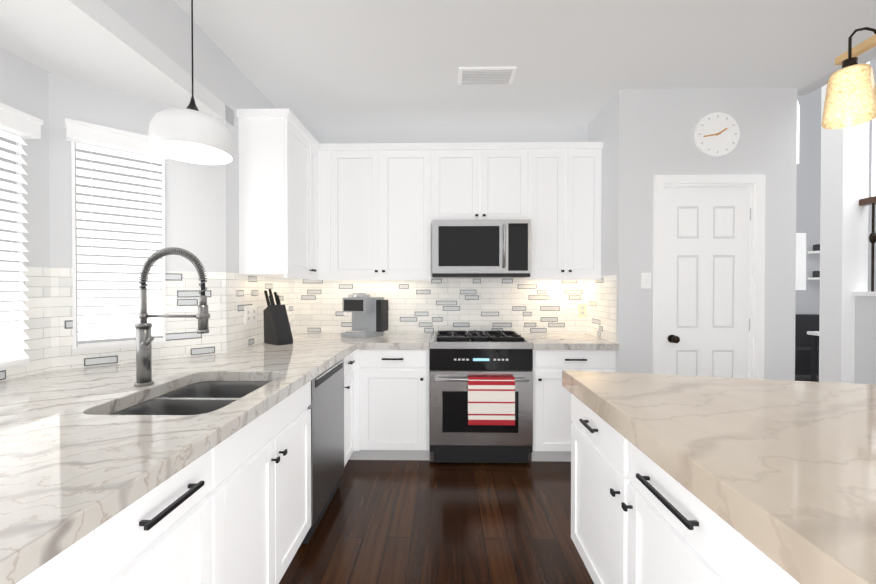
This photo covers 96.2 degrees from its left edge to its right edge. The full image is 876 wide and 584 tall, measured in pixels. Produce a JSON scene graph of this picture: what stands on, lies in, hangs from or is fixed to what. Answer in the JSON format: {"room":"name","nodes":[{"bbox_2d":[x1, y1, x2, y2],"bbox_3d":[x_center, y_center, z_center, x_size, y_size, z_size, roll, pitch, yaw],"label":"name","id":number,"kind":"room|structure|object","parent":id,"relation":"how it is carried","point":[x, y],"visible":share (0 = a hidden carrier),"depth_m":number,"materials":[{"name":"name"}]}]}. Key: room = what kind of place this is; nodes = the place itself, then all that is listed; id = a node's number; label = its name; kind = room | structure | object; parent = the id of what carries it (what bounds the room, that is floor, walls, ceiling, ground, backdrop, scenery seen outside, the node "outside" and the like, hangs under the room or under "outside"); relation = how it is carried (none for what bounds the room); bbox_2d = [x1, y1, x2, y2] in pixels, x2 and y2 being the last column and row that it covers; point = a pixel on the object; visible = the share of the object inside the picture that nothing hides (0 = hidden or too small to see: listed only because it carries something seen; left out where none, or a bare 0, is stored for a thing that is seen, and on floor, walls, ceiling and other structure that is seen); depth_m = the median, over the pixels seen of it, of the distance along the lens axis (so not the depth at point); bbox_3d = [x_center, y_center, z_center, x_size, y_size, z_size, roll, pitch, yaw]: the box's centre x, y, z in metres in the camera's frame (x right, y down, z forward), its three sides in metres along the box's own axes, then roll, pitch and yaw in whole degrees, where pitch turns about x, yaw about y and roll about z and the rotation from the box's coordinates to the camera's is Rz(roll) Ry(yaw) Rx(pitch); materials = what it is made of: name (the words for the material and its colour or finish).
{"room":"kitchen","nodes":[
{"label":"kitchen","id":0,"kind":"room"},
{"bbox_2d":[0,47,49,380],"bbox_3d":[-1.960,0.125,1.205,0.120,2.360,1.420,0,1,1],"label":"wall","id":1,"kind":"structure","parent":0,"point":[23,85],"depth_m":1.83,"materials":[{"name":"white paint"}]},
{"bbox_2d":[0,103,42,370],"bbox_3d":[-1.849,-0.219,1.285,0.086,1.115,1.020,0,1,1],"label":"window blind","id":2,"kind":"object","parent":1,"relation":"attached to","point":[16,126],"visible":1,"depth_m":1.71,"materials":[{"name":"white plastic"}]},
{"bbox_2d":[0,267,51,380],"bbox_3d":[-1.894,0.139,1.204,0.002,0.500,1.420,0,1,1],"label":"backsplash","id":3,"kind":"structure","parent":1,"relation":"attached to","point":[39,285],"depth_m":1.85,"materials":[{"name":"tile"}]},
{"bbox_2d":[0,0,233,125],"bbox_3d":[-1.712,-1.105,1.189,0.735,0.100,2.720,0,1,1],"label":"ceiling","id":4,"kind":"structure","parent":0,"point":[100,43],"depth_m":1.75,"materials":[{"name":"white paint"}]},
{"bbox_2d":[48,73,225,370],"bbox_3d":[-1.645,0.115,2.227,0.781,2.360,0.120,-1,1,-44],"label":"wall","id":5,"kind":"structure","parent":0,"point":[195,209],"depth_m":2.15,"materials":[{"name":"white paint"}]},
{"bbox_2d":[65,118,168,351],"bbox_3d":[-1.656,-0.268,2.062,0.430,1.130,0.086,-1,1,-44],"label":"window blind","id":6,"kind":"object","parent":5,"relation":"attached to","point":[118,208],"visible":0.88,"depth_m":2.04,"materials":[{"name":"white plastic"}]},
{"bbox_2d":[52,268,223,369],"bbox_3d":[-1.594,0.130,2.181,0.510,0.500,0.550,0,1,1],"label":"backsplash","id":7,"kind":"structure","parent":5,"relation":"attached to","point":[182,288],"depth_m":2.25,"materials":[{"name":"tile"}]},
{"bbox_2d":[101,0,224,103],"bbox_3d":[-1.405,-1.310,1.181,0.120,0.310,2.520,0,1,1],"label":"header beam","id":8,"kind":"structure","parent":0,"point":[164,26],"depth_m":2.01,"materials":[{"name":"white paint"}]},
{"bbox_2d":[225,54,275,352],"bbox_3d":[-1.371,-0.097,3.002,0.120,2.770,1.100,0,1,1],"label":"wall","id":9,"kind":"structure","parent":0,"point":[242,91],"depth_m":2.55,"materials":[{"name":"white paint"}]},
{"bbox_2d":[224,272,295,352],"bbox_3d":[-1.306,0.123,2.994,0.002,0.500,1.083,0,1,1],"label":"backsplash","id":10,"kind":"structure","parent":9,"relation":"attached to","point":[243,290],"depth_m":2.74,"materials":[{"name":"tile"}]},
{"bbox_2d":[245,306,256,324],"bbox_3d":[-1.306,0.160,2.743,0.007,0.120,0.160,0,1,1],"label":"electrical outlet plate","id":11,"kind":"object","parent":10,"relation":"attached to","point":[250,314],"depth_m":2.73,"materials":[{"name":"beige plastic"}]},
{"bbox_2d":[237,108,316,279],"bbox_3d":[-1.150,-0.661,2.848,0.323,1.081,0.510,0,1,1],"label":"upper cabinet","id":12,"kind":"object","parent":9,"relation":"attached to","point":[311,207],"depth_m":2.60,"materials":[{"name":"white wood"}]},
{"bbox_2d":[305,125,587,143],"bbox_3d":[0.017,-0.102,3.587,2.875,2.770,0.120,0,1,1],"label":"wall","id":13,"kind":"structure","parent":0,"point":[449,134],"depth_m":3.51,"materials":[{"name":"white paint"}]},
{"bbox_2d":[317,141,440,279],"bbox_3d":[-0.492,-0.665,3.335,1.015,1.081,0.388,0,1,1],"label":"upper cabinet","id":14,"kind":"object","parent":13,"relation":"attached to","point":[378,203],"depth_m":3.21,"materials":[{"name":"white wood"}]},
{"bbox_2d":[296,278,583,332],"bbox_3d":[0.016,0.118,3.524,2.635,0.500,0.002,0,1,1],"label":"backsplash","id":15,"kind":"structure","parent":13,"relation":"attached to","point":[521,305],"depth_m":3.52,"materials":[{"name":"tile"}]},
{"bbox_2d":[344,312,351,315],"bbox_3d":[-0.807,0.153,3.534,0.080,0.120,0.007,0,1,1],"label":"electrical outlet plate","id":16,"kind":"object","parent":15,"relation":"attached to","point":[345,313],"depth_m":3.53,"materials":[{"name":"beige plastic"}]},
{"bbox_2d":[578,304,586,316],"bbox_3d":[1.286,0.163,3.495,0.075,0.120,0.007,0,1,1],"label":"electrical outlet plate","id":17,"kind":"object","parent":15,"relation":"attached to","point":[582,308],"depth_m":3.49,"materials":[{"name":"beige plastic"}]},
{"bbox_2d":[441,142,528,219],"bbox_3d":[0.346,-0.891,3.350,0.780,0.630,0.323,0,1,1],"label":"upper cabinet","id":18,"kind":"object","parent":13,"relation":"attached to","point":[480,181],"depth_m":3.19,"materials":[{"name":"white wood"}]},
{"bbox_2d":[432,220,530,277],"bbox_3d":[0.344,-0.346,3.287,0.774,0.452,0.456,0,1,1],"label":"microwave","id":19,"kind":"object","parent":18,"relation":"attached to","point":[481,248],"visible":1,"depth_m":3.10,"materials":[{"name":"silver metal"}]},
{"bbox_2d":[527,142,602,279],"bbox_3d":[1.002,-0.665,3.339,0.652,1.081,0.323,0,1,1],"label":"upper cabinet","id":20,"kind":"object","parent":13,"relation":"attached to","point":[565,178],"depth_m":3.18,"materials":[{"name":"white wood"}]},
{"bbox_2d":[175,0,875,126],"bbox_3d":[0.558,-1.516,0.233,4.090,0.120,6.800,0,1,1],"label":"ceiling","id":21,"kind":"structure","parent":0,"point":[321,63],"depth_m":2.40,"materials":[{"name":"white paint"}]},
{"bbox_2d":[148,0,233,164],"bbox_3d":[-0.973,-1.008,1.556,0.287,0.919,0.287,0,1,1],"label":"pendant lamp","id":22,"kind":"object","parent":21,"relation":"hanging from","point":[191,133],"visible":1,"depth_m":1.50,"materials":[{"name":"white metal"}]},
{"bbox_2d":[458,67,516,84],"bbox_3d":[0.328,-1.471,2.678,0.380,0.015,0.200,0,1,1],"label":"ceiling vent","id":23,"kind":"object","parent":21,"relation":"in","point":[485,75],"visible":1,"depth_m":2.66,"materials":[{"name":"white metal"}]},
{"bbox_2d":[821,27,875,128],"bbox_3d":[1.468,-1.029,0.434,0.176,0.857,2.127,0,1,1],"label":"linear chandelier","id":24,"kind":"object","parent":21,"relation":"hanging from","point":[850,98],"visible":1,"depth_m":1.38,"materials":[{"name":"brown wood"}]},
{"bbox_2d":[279,375,818,583],"bbox_3d":[2.399,1.341,2.725,11.200,0.100,12.200,0,1,1],"label":"floor","id":25,"kind":"structure","parent":0,"point":[404,522],"depth_m":2.16,"materials":[{"name":"brown wood"}]},
{"bbox_2d":[400,345,429,459],"bbox_3d":[-0.350,0.854,3.189,0.577,0.866,0.690,0,1,1],"label":"base cabinet","id":26,"kind":"object","parent":25,"relation":"on","point":[417,447],"depth_m":2.92,"materials":[{"name":"white wood"}]},
{"bbox_2d":[0,333,431,583],"bbox_3d":[-0.993,0.412,1.414,1.799,0.050,4.268,0,1,1],"label":"countertop","id":27,"kind":"structure","parent":26,"relation":"on","point":[230,494],"depth_m":1.27,"materials":[{"name":"white stone"}]},
{"bbox_2d":[134,247,209,386],"bbox_3d":[-1.102,0.100,1.598,0.308,0.570,0.129,0,1,1],"label":"faucet","id":28,"kind":"object","parent":27,"relation":"on","point":[144,338],"visible":1,"depth_m":1.62,"materials":[{"name":"silver metal"}]},
{"bbox_2d":[108,377,271,412],"bbox_3d":[-0.943,0.533,1.575,0.480,0.218,0.690,0,1,1],"label":"sink","id":29,"kind":"object","parent":27,"relation":"in","point":[205,394],"depth_m":1.70,"materials":[{"name":"grey metal"}]},
{"bbox_2d":[263,289,292,344],"bbox_3d":[-1.173,0.176,2.864,0.226,0.396,0.120,0,1,39],"label":"knife block","id":30,"kind":"object","parent":27,"relation":"on","point":[277,329],"visible":1,"depth_m":2.83,"materials":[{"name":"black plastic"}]},
{"bbox_2d":[301,358,343,543],"bbox_3d":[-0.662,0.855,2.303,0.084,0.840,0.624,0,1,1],"label":"dishwasher","id":31,"kind":"object","parent":27,"relation":"in","point":[326,407],"depth_m":2.21,"materials":[{"name":"silver metal"}]},
{"bbox_2d":[341,293,387,337],"bbox_3d":[-0.611,0.188,3.312,0.286,0.362,0.302,0,1,21],"label":"coffee maker","id":32,"kind":"object","parent":27,"relation":"on","point":[369,315],"visible":1,"depth_m":3.28,"materials":[{"name":"grey plastic"}]},
{"bbox_2d":[430,330,532,462],"bbox_3d":[0.322,0.811,3.169,0.757,0.950,0.701,0,1,1],"label":"range","id":33,"kind":"object","parent":25,"relation":"on","point":[481,396],"visible":1,"depth_m":2.89,"materials":[{"name":"silver metal"}]},
{"bbox_2d":[468,376,514,424],"bbox_3d":[0.384,0.785,2.838,0.335,0.340,0.042,0,1,1],"label":"towel","id":34,"kind":"object","parent":33,"relation":"hanging from","point":[491,400],"depth_m":2.82,"materials":[{"name":"white fabric"}]},
{"bbox_2d":[532,349,618,461],"bbox_3d":[1.014,0.854,3.200,0.619,0.866,0.617,0,1,1],"label":"base cabinet","id":35,"kind":"object","parent":25,"relation":"on","point":[552,421],"depth_m":2.90,"materials":[{"name":"white wood"}]},
{"bbox_2d":[519,333,618,348],"bbox_3d":[1.015,0.396,3.187,0.621,0.050,0.648,0,1,1],"label":"countertop","id":36,"kind":"structure","parent":35,"relation":"on","point":[540,340],"depth_m":2.96,"materials":[{"name":"white stone"}]},
{"bbox_2d":[563,386,805,583],"bbox_3d":[1.311,0.895,0.510,1.455,0.834,2.778,0,1,1],"label":"kitchen island","id":37,"kind":"object","parent":25,"relation":"on","point":[679,479],"depth_m":1.21,"materials":[{"name":"white wood"}]},
{"bbox_2d":[562,370,875,583],"bbox_3d":[1.336,0.436,0.491,1.502,0.081,2.870,0,1,1],"label":"island countertop","id":38,"kind":"structure","parent":37,"relation":"on","point":[792,464],"depth_m":0.99,"materials":[{"name":"beige stone"}]},
{"bbox_2d":[795,314,818,381],"bbox_3d":[5.345,0.808,5.166,1.200,0.920,1.700,0,1,1],"label":"furniture","id":39,"kind":"object","parent":25,"relation":"on","point":[806,344],"visible":0.15,"depth_m":5.52,"materials":[{"name":"grey"}]},
{"bbox_2d":[819,61,869,383],"bbox_3d":[4.118,-1.721,3.980,0.250,6.000,0.230,0,1,1],"label":"wall","id":40,"kind":"structure","parent":25,"relation":"on","point":[844,215],"depth_m":3.89,"materials":[{"name":"white paint"}]},
{"bbox_2d":[587,98,611,339],"bbox_3d":[1.389,-0.099,3.251,0.120,2.770,0.500,0,1,1],"label":"wall","id":41,"kind":"structure","parent":0,"point":[600,127],"depth_m":3.11,"materials":[{"name":"white paint"}]},
{"bbox_2d":[584,275,616,341],"bbox_3d":[1.323,0.121,3.196,0.002,0.500,0.583,0,1,1],"label":"backsplash","id":42,"kind":"structure","parent":41,"relation":"attached to","point":[599,295],"depth_m":3.18,"materials":[{"name":"tile"}]},
{"bbox_2d":[611,88,796,380],"bbox_3d":[1.963,-0.096,2.930,1.280,2.770,0.120,0,1,1],"label":"wall","id":43,"kind":"structure","parent":0,"point":[652,132],"depth_m":2.87,"materials":[{"name":"white paint"}]},
{"bbox_2d":[641,273,650,287],"bbox_3d":[1.522,-0.083,2.872,0.070,0.115,0.012,0,1,1],"label":"switch plate","id":44,"kind":"object","parent":43,"relation":"attached to","point":[645,280],"visible":1,"depth_m":2.87,"materials":[{"name":"white plastic"}]},
{"bbox_2d":[663,187,750,378],"bbox_3d":[1.974,0.257,2.877,0.634,2.049,0.107,0,1,1],"label":"pantry door","id":45,"kind":"structure","parent":43,"relation":"in","point":[706,324],"depth_m":2.89,"materials":[{"name":"white wood"}]},
{"bbox_2d":[653,174,765,378],"bbox_3d":[1.972,0.220,2.924,0.790,2.138,0.138,0,1,1],"label":"door frame","id":46,"kind":"structure","parent":43,"relation":"attached to","point":[756,184],"depth_m":2.85,"materials":[{"name":"white wood"}]},
{"bbox_2d":[693,112,739,156],"bbox_3d":[2.016,-1.138,2.841,0.312,0.312,0.036,0,1,1],"label":"wall clock","id":47,"kind":"object","parent":43,"relation":"attached to","point":[716,134],"visible":0.96,"depth_m":2.83,"materials":[{"name":"white plastic"}]},
{"bbox_2d":[795,87,821,313],"bbox_3d":[3.708,-1.741,6.133,4.410,6.000,0.120,0,1,1],"label":"wall","id":48,"kind":"structure","parent":0,"point":[808,192],"depth_m":6.04,"materials":[{"name":"grey paint"}]},
{"bbox_2d":[808,244,819,279],"bbox_3d":[5.795,-0.455,5.955,0.210,0.530,0.178,0,1,1],"label":"shelf","id":49,"kind":"object","parent":48,"relation":"attached to","point":[816,250],"visible":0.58,"depth_m":5.96,"materials":[{"name":"white wood"}]},
{"bbox_2d":[796,100,875,289],"bbox_3d":[5.809,-1.537,5.941,1.499,3.015,0.189,0,1,1],"label":"room window","id":50,"kind":"structure","parent":48,"relation":"in","point":[800,261],"depth_m":6.03,"materials":[{"name":"white glass"}]},
{"bbox_2d":[797,48,875,95],"bbox_3d":[2.657,-3.068,-0.136,0.120,3.230,6.170,0,1,1],"label":"wall","id":51,"kind":"structure","parent":0,"point":[867,57],"depth_m":2.74,"materials":[{"name":"white paint"}]},
{"bbox_2d":[854,296,875,384],"bbox_3d":[4.115,0.690,0.337,0.120,1.245,7.100,0,1,1],"label":"wall","id":52,"kind":"structure","parent":0,"point":[865,342],"depth_m":3.79,"materials":[{"name":"white paint"}]},
{"bbox_2d":[851,291,875,295],"bbox_3d":[4.115,0.048,0.330,0.200,0.040,7.098,0,1,1],"label":"trim","id":53,"kind":"structure","parent":52,"relation":"on","point":[861,293],"depth_m":3.79,"materials":[{"name":"white wood"}]},
{"bbox_2d":[859,196,875,291],"bbox_3d":[4.115,-0.425,0.326,0.070,0.905,7.098,0,1,1],"label":"stair railing","id":54,"kind":"object","parent":53,"relation":"on","point":[866,202],"visible":1,"depth_m":3.77,"materials":[{"name":"brown wood"}]},
{"bbox_2d":[868,58,875,291],"bbox_3d":[6.535,-1.697,1.370,0.120,6.000,9.300,0,1,1],"label":"wall","id":55,"kind":"structure","parent":0,"point":[873,63],"depth_m":5.96,"materials":[{"name":"grey paint"}]}
]}

